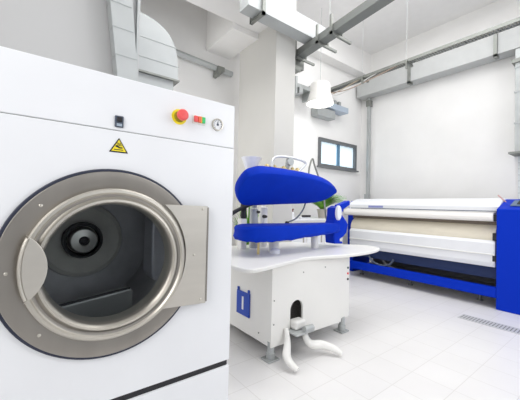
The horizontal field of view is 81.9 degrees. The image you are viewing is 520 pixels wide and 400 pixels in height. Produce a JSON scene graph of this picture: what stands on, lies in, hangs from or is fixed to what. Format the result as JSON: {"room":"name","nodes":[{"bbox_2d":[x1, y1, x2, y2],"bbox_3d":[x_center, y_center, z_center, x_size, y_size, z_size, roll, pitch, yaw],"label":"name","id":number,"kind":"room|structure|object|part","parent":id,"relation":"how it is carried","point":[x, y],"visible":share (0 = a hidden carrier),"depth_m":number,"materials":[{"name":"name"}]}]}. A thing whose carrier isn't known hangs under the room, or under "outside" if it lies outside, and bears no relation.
{"room":"laundry","nodes":[
{"label":"laundry","id":0,"kind":"room"},
{"bbox_2d":[0,0,140,74],"bbox_3d":[-2.250,-1.205,1.949,2.735,4.980,0.270,2,-1,-37],"label":"wall column","id":1,"kind":"structure","parent":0,"point":[74,32],"depth_m":2.33,"materials":[{"name":"grey paint"}]},
{"bbox_2d":[135,0,139,72],"bbox_3d":[-1.071,-2.116,2.659,0.016,3.080,0.040,2,-1,-37],"label":"conduit","id":2,"kind":"object","parent":1,"relation":"attached to","point":[138,1],"visible":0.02,"depth_m":2.63,"materials":[{"name":"metal"}]},
{"bbox_2d":[138,12,179,90],"bbox_3d":[-1.791,-1.658,3.020,1.940,0.785,0.300,2,-1,-37],"label":"duct","id":3,"kind":"object","parent":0,"point":[158,62],"visible":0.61,"depth_m":3.34,"materials":[{"name":"metal"}]},
{"bbox_2d":[140,0,361,245],"bbox_3d":[-0.920,-1.122,4.867,8.400,4.980,0.200,2,-1,-37],"label":"wall","id":4,"kind":"structure","parent":0,"point":[185,22],"depth_m":5.97,"materials":[{"name":"white paint"}]},
{"bbox_2d":[176,49,232,78],"bbox_3d":[-1.895,-2.194,3.887,3.605,0.364,0.150,2,-1,-37],"label":"pipe","id":5,"kind":"object","parent":4,"relation":"attached to","point":[217,70],"visible":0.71,"depth_m":4.68,"materials":[{"name":"metal"}]},
{"bbox_2d":[206,11,257,59],"bbox_3d":[-0.431,-2.991,4.614,0.440,1.230,0.800,2,-1,-37],"label":"beam","id":6,"kind":"structure","parent":4,"relation":"attached to","point":[225,38],"depth_m":4.54,"materials":[{"name":"white paint"}]},
{"bbox_2d":[295,76,309,102],"bbox_3d":[0.785,-2.166,5.881,0.480,0.340,0.270,2,-1,-37],"label":"wall bracket","id":7,"kind":"object","parent":4,"relation":"attached to","point":[300,89],"visible":0.51,"depth_m":5.82,"materials":[{"name":"metal"}]},
{"bbox_2d":[311,100,347,120],"bbox_3d":[1.519,-1.938,6.451,0.950,0.420,0.220,2,-1,-37],"label":"vent box","id":8,"kind":"object","parent":4,"relation":"attached to","point":[328,114],"visible":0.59,"depth_m":6.36,"materials":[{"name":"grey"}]},
{"bbox_2d":[311,108,334,120],"bbox_3d":[1.346,-1.824,6.343,0.550,0.180,0.180,2,-1,-37],"label":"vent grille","id":9,"kind":"object","parent":8,"relation":"attached to","point":[328,114],"depth_m":6.26,"materials":[{"name":"metal"}]},
{"bbox_2d":[296,38,370,77],"bbox_3d":[1.230,-3.274,6.243,3.440,0.530,0.240,2,-1,-37],"label":"beam","id":10,"kind":"structure","parent":4,"relation":"attached to","point":[348,58],"depth_m":6.66,"materials":[{"name":"white paint"}]},
{"bbox_2d":[317,137,358,171],"bbox_3d":[1.760,-1.002,6.792,1.380,0.640,0.170,2,-1,-37],"label":"window","id":11,"kind":"structure","parent":4,"relation":"in","point":[332,154],"depth_m":6.77,"materials":[{"name":"grey"}]},
{"bbox_3d":[1.498,-1.017,6.628,0.595,0.484,0.010,2,-1,-37],"label":"pane","id":12,"kind":"part","parent":11,"relation":"part of","materials":[{"name":"blue"}]},
{"bbox_3d":[1.777,-0.697,6.754,1.380,0.030,0.090,2,-1,-37],"label":"sill","id":13,"kind":"part","parent":11,"relation":"part of","materials":[{"name":"grey"}]},
{"bbox_3d":[2.001,-0.999,7.015,0.555,0.484,0.010,2,-1,-37],"label":"pane","id":14,"kind":"part","parent":11,"relation":"part of","materials":[{"name":"blue"}]},
{"bbox_2d":[235,0,295,245],"bbox_3d":[0.069,-1.106,4.530,0.360,4.980,0.900,2,-1,-37],"label":"wall pillar","id":15,"kind":"structure","parent":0,"point":[267,65],"depth_m":4.25,"materials":[{"name":"grey paint"}]},
{"bbox_2d":[295,65,300,73],"bbox_3d":[0.493,-1.919,4.427,0.140,0.060,0.180,2,-1,-37],"label":"junction box","id":16,"kind":"object","parent":15,"relation":"attached to","point":[297,68],"visible":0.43,"depth_m":4.37,"materials":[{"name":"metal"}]},
{"bbox_2d":[227,270,519,399],"bbox_3d":[1.098,1.464,2.115,8.800,0.200,7.020,2,-1,-37],"label":"floor","id":17,"kind":"structure","parent":0,"point":[403,341],"depth_m":2.65,"materials":[{"name":"white tile"}]},
{"bbox_2d":[0,46,234,399],"bbox_3d":[-0.982,0.397,1.707,1.164,1.826,1.336,2,-1,-37],"label":"dryer","id":18,"kind":"object","parent":17,"relation":"on","point":[116,193],"visible":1,"depth_m":1.22,"materials":[{"name":"white metal"}]},
{"bbox_3d":[-0.778,0.237,1.034,0.073,0.234,0.012,2,-1,-37],"label":"finger plate","id":19,"kind":"part","parent":18,"relation":"part of","materials":[{"name":"metal"}]},
{"bbox_3d":[-0.618,0.254,1.244,0.738,0.738,0.073,2,-1,-37],"label":"surround plate","id":20,"kind":"part","parent":18,"relation":"part of","materials":[{"name":"silver metal"}]},
{"bbox_3d":[-0.606,0.254,1.229,0.600,0.600,0.093,2,-1,-37],"label":"door","id":21,"kind":"part","parent":18,"relation":"part of","materials":[{"name":"silver metal"}]},
{"bbox_3d":[-0.602,0.254,1.224,0.474,0.474,0.001,2,-1,-37],"label":"door glass","id":22,"kind":"part","parent":18,"relation":"part of","materials":[{"name":"clear glass"}]},
{"bbox_2d":[115,115,123,127],"bbox_3d":[-0.586,-0.326,1.247,0.034,0.048,0.008,2,-1,-37],"label":"switch","id":23,"kind":"object","parent":18,"relation":"attached to","point":[119,119],"depth_m":1.24,"materials":[{"name":"black plastic"}]},
{"bbox_3d":[-0.635,1.068,1.223,1.164,0.442,0.024,2,-1,-37],"label":"panel","id":24,"kind":"part","parent":18,"relation":"part of","materials":[{"name":"white metal"}]},
{"bbox_3d":[-0.346,0.258,1.393,0.211,0.471,0.012,2,-1,-37],"label":"hinge plate","id":25,"kind":"part","parent":18,"relation":"part of","materials":[{"name":"metal"}]},
{"bbox_3d":[-0.299,-0.391,1.469,0.068,0.042,0.006,2,-1,-37],"label":"push button plate","id":26,"kind":"part","parent":18,"relation":"part of","materials":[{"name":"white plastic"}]},
{"bbox_2d":[232,200,258,244],"bbox_3d":[-0.171,0.646,3.683,0.437,1.435,0.425,1,-1,12],"label":"potted plant","id":27,"kind":"object","parent":17,"relation":"on","point":[248,218],"visible":0.09,"depth_m":3.64,"materials":[{"name":"green plant"}]},
{"bbox_2d":[230,155,379,371],"bbox_3d":[0.427,0.422,3.153,2.075,1.891,1.257,2,-1,-37],"label":"press","id":28,"kind":"object","parent":17,"relation":"on","point":[279,290],"visible":0.94,"depth_m":2.83,"materials":[{"name":"white metal"}]},
{"bbox_3d":[-0.173,0.245,3.105,0.421,0.536,0.066,2,-1,-22],"label":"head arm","id":29,"kind":"part","parent":28,"relation":"part of","materials":[{"name":"black metal"}]},
{"bbox_3d":[0.086,1.342,2.535,0.120,0.014,0.110,2,-1,-37],"label":"foot plate","id":30,"kind":"part","parent":28,"relation":"part of","materials":[{"name":"metal"}]},
{"bbox_3d":[0.137,0.456,3.004,0.100,0.125,0.100,2,-1,-37],"label":"buck post","id":31,"kind":"part","parent":28,"relation":"part of","materials":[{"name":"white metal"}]},
{"bbox_3d":[0.303,-0.359,3.051,0.518,0.182,0.056,2,-1,-37],"label":"head handle","id":32,"kind":"part","parent":28,"relation":"part of","materials":[{"name":"silver metal"}]},
{"bbox_3d":[0.305,-0.392,3.071,0.080,0.080,0.040,2,-1,-37],"label":"valve knob","id":33,"kind":"part","parent":28,"relation":"part of","materials":[{"name":"metal"}]},
{"bbox_2d":[231,242,379,272],"bbox_3d":[0.384,0.543,3.200,2.067,0.032,1.121,2,-1,-37],"label":"countertop","id":34,"kind":"structure","parent":28,"relation":"on","point":[247,260],"depth_m":2.89,"materials":[{"name":"white plastic"}]},
{"bbox_3d":[0.461,0.903,2.799,0.930,0.698,0.020,2,-1,-37],"label":"panel","id":35,"kind":"part","parent":28,"relation":"part of","materials":[{"name":"white metal"}]},
{"bbox_3d":[0.613,0.461,3.369,0.080,0.150,0.080,2,-1,-37],"label":"buck post","id":36,"kind":"part","parent":28,"relation":"part of","materials":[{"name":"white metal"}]},
{"bbox_3d":[0.855,1.371,3.151,0.120,0.014,0.110,2,-1,-37],"label":"foot plate","id":37,"kind":"part","parent":28,"relation":"part of","materials":[{"name":"metal"}]},
{"bbox_3d":[0.979,0.095,3.601,0.234,0.178,0.080,2,-1,-37],"label":"bracket arm","id":38,"kind":"part","parent":28,"relation":"part of","materials":[{"name":"blue metal"}]},
{"bbox_2d":[292,217,344,243],"bbox_3d":[0.797,0.864,5.247,1.460,1.100,0.585,2,-1,-37],"label":"base cabinet","id":39,"kind":"object","parent":17,"relation":"on","point":[321,239],"visible":0.15,"depth_m":4.95,"materials":[{"name":"white ceramic"}]},
{"bbox_3d":[0.578,0.835,4.745,0.400,0.930,0.015,2,-1,-37],"label":"door","id":40,"kind":"part","parent":39,"relation":"part of","materials":[{"name":"white"}]},
{"bbox_2d":[295,215,310,218],"bbox_3d":[0.715,0.278,4.986,0.220,0.060,0.160,2,-1,-37],"label":"tray","id":41,"kind":"object","parent":39,"relation":"on","point":[302,216],"visible":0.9,"depth_m":4.92,"materials":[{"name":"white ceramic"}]},
{"bbox_3d":[0.919,0.848,5.006,0.400,0.930,0.015,2,-1,-37],"label":"door","id":42,"kind":"part","parent":39,"relation":"part of","materials":[{"name":"white"}]},
{"bbox_2d":[311,195,345,217],"bbox_3d":[1.125,0.075,5.436,0.857,0.499,0.858,2,-1,-37],"label":"potted plant","id":43,"kind":"object","parent":39,"relation":"on","point":[329,201],"visible":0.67,"depth_m":5.35,"materials":[{"name":"green plant"}]},
{"bbox_3d":[1.123,0.245,5.426,0.194,0.160,0.194,2,-1,-37],"label":"pot","id":44,"kind":"part","parent":43,"relation":"part of","materials":[{"name":"beige ceramic"}]},
{"bbox_2d":[344,195,519,314],"bbox_3d":[3.026,0.696,4.938,1.050,1.525,3.510,2,-1,-37],"label":"flatwork ironer","id":45,"kind":"object","parent":17,"relation":"on","point":[471,245],"visible":0.96,"depth_m":4.56,"materials":[{"name":"blue"}]},
{"bbox_3d":[2.098,0.744,6.350,0.600,1.440,0.140,2,-1,-37],"label":"frame","id":46,"kind":"part","parent":45,"relation":"part of","materials":[{"name":"blue"}]},
{"bbox_2d":[349,198,507,210],"bbox_3d":[2.830,0.074,5.255,0.810,0.188,2.410,2,-1,-37],"label":"hood","id":47,"kind":"object","parent":45,"relation":"attached to","point":[485,204],"depth_m":4.75,"materials":[{"name":"white metal"}]},
{"bbox_3d":[2.806,0.998,5.185,0.780,0.160,2.290,2,-1,-37],"label":"under frame","id":48,"kind":"part","parent":45,"relation":"part of","materials":[{"name":"blue paint"}]},
{"bbox_2d":[369,262,495,286],"bbox_3d":[2.790,1.299,5.160,0.820,0.022,2.310,2,-1,-37],"label":"tray","id":49,"kind":"object","parent":45,"relation":"on","point":[442,274],"depth_m":5.15,"materials":[{"name":"grey"}]},
{"bbox_3d":[3.091,1.204,5.404,0.050,0.230,2.290,2,-1,-37],"label":"panel","id":50,"kind":"part","parent":45,"relation":"part of","materials":[{"name":"grey"}]},
{"bbox_3d":[3.546,0.041,3.775,0.220,0.083,0.570,2,-1,-37],"label":"control panel","id":51,"kind":"part","parent":45,"relation":"part of","materials":[{"name":"grey plastic"}]},
{"bbox_2d":[457,314,519,334],"bbox_3d":[3.136,1.419,2.797,0.200,0.004,2.220,2,-1,-37],"label":"floor drain","id":52,"kind":"object","parent":17,"relation":"on","point":[464,316],"visible":1,"depth_m":3.42,"materials":[{"name":"grey metal"}]},
{"bbox_2d":[296,0,497,54],"bbox_3d":[1.214,-3.714,2.209,8.800,0.200,7.020,2,-1,-37],"label":"ceiling","id":53,"kind":"structure","parent":0,"point":[399,21],"depth_m":5.74,"materials":[{"name":"paint"}]},
{"bbox_2d":[106,0,137,80],"bbox_3d":[-1.217,-2.093,2.466,0.430,3.140,0.138,2,-1,-37],"label":"duct","id":54,"kind":"object","parent":53,"relation":"attached to","point":[120,14],"visible":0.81,"depth_m":2.46,"materials":[{"name":"metal"}]},
{"bbox_2d":[186,0,267,33],"bbox_3d":[-1.708,-3.092,2.865,4.600,1.150,0.420,2,-1,-37],"label":"beam","id":55,"kind":"structure","parent":53,"relation":"attached to","point":[229,10],"depth_m":3.92,"materials":[{"name":"white paint"}]},
{"bbox_2d":[240,0,324,43],"bbox_3d":[0.353,-2.886,3.924,1.330,1.430,0.270,2,-1,-37],"label":"duct","id":56,"kind":"object","parent":53,"relation":"hanging from","point":[274,14],"visible":0.78,"depth_m":3.78,"materials":[{"name":"metal"}]},
{"bbox_2d":[306,11,333,107],"bbox_3d":[1.124,-2.659,5.530,0.510,1.790,0.510,2,-1,-37],"label":"pendant lamp","id":57,"kind":"object","parent":53,"relation":"hanging from","point":[320,96],"visible":0.99,"depth_m":5.37,"materials":[{"name":"white"}]},
{"bbox_3d":[1.108,-1.980,5.518,0.510,0.430,0.510,2,-1,-37],"label":"lamp shade","id":58,"kind":"part","parent":57,"relation":"part of","materials":[{"name":"white"}]},
{"bbox_2d":[307,99,332,107],"bbox_3d":[1.104,-1.770,5.514,0.476,0.002,0.476,2,-1,-37],"label":"diffuser","id":59,"kind":"object","parent":57,"relation":"attached to","point":[312,103],"depth_m":5.49,"materials":[{"name":"white plastic"}]},
{"bbox_3d":[1.128,-2.874,5.534,0.007,1.360,0.007,1,-1,30],"label":"suspension rod","id":60,"kind":"part","parent":57,"relation":"part of","materials":[{"name":"metal"}]},
{"bbox_2d":[295,0,393,72],"bbox_3d":[1.723,-2.782,2.765,0.446,1.620,4.348,2,-1,-32],"label":"cable tray","id":61,"kind":"object","parent":53,"relation":"hanging from","point":[367,8],"visible":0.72,"depth_m":3.73,"materials":[{"name":"grey metal"}]},
{"bbox_2d":[331,17,519,94],"bbox_3d":[3.098,-2.855,4.462,0.220,1.350,5.300,2,-1,-37],"label":"cable tray","id":62,"kind":"object","parent":53,"relation":"hanging from","point":[515,22],"visible":0.94,"depth_m":4.89,"materials":[{"name":"metal"}]},
{"bbox_2d":[360,0,519,261],"bbox_3d":[4.566,-1.001,4.779,0.200,4.980,7.020,2,-1,-37],"label":"wall","id":63,"kind":"structure","parent":0,"point":[453,135],"depth_m":5.83,"materials":[{"name":"white paint"}]},
{"bbox_2d":[357,26,519,198],"bbox_3d":[3.962,-1.248,5.092,0.370,3.060,5.250,2,-1,-37],"label":"duct","id":64,"kind":"object","parent":63,"relation":"attached to","point":[506,44],"visible":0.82,"depth_m":5.54,"materials":[{"name":"metal"}]},
{"bbox_2d":[518,156,519,198],"bbox_3d":[4.979,-0.365,4.030,0.020,3.700,2.330,2,-1,-37],"label":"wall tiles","id":65,"kind":"structure","parent":63,"relation":"attached to","point":[518,156],"depth_m":4.94,"materials":[{"name":"white tile"}]}
]}

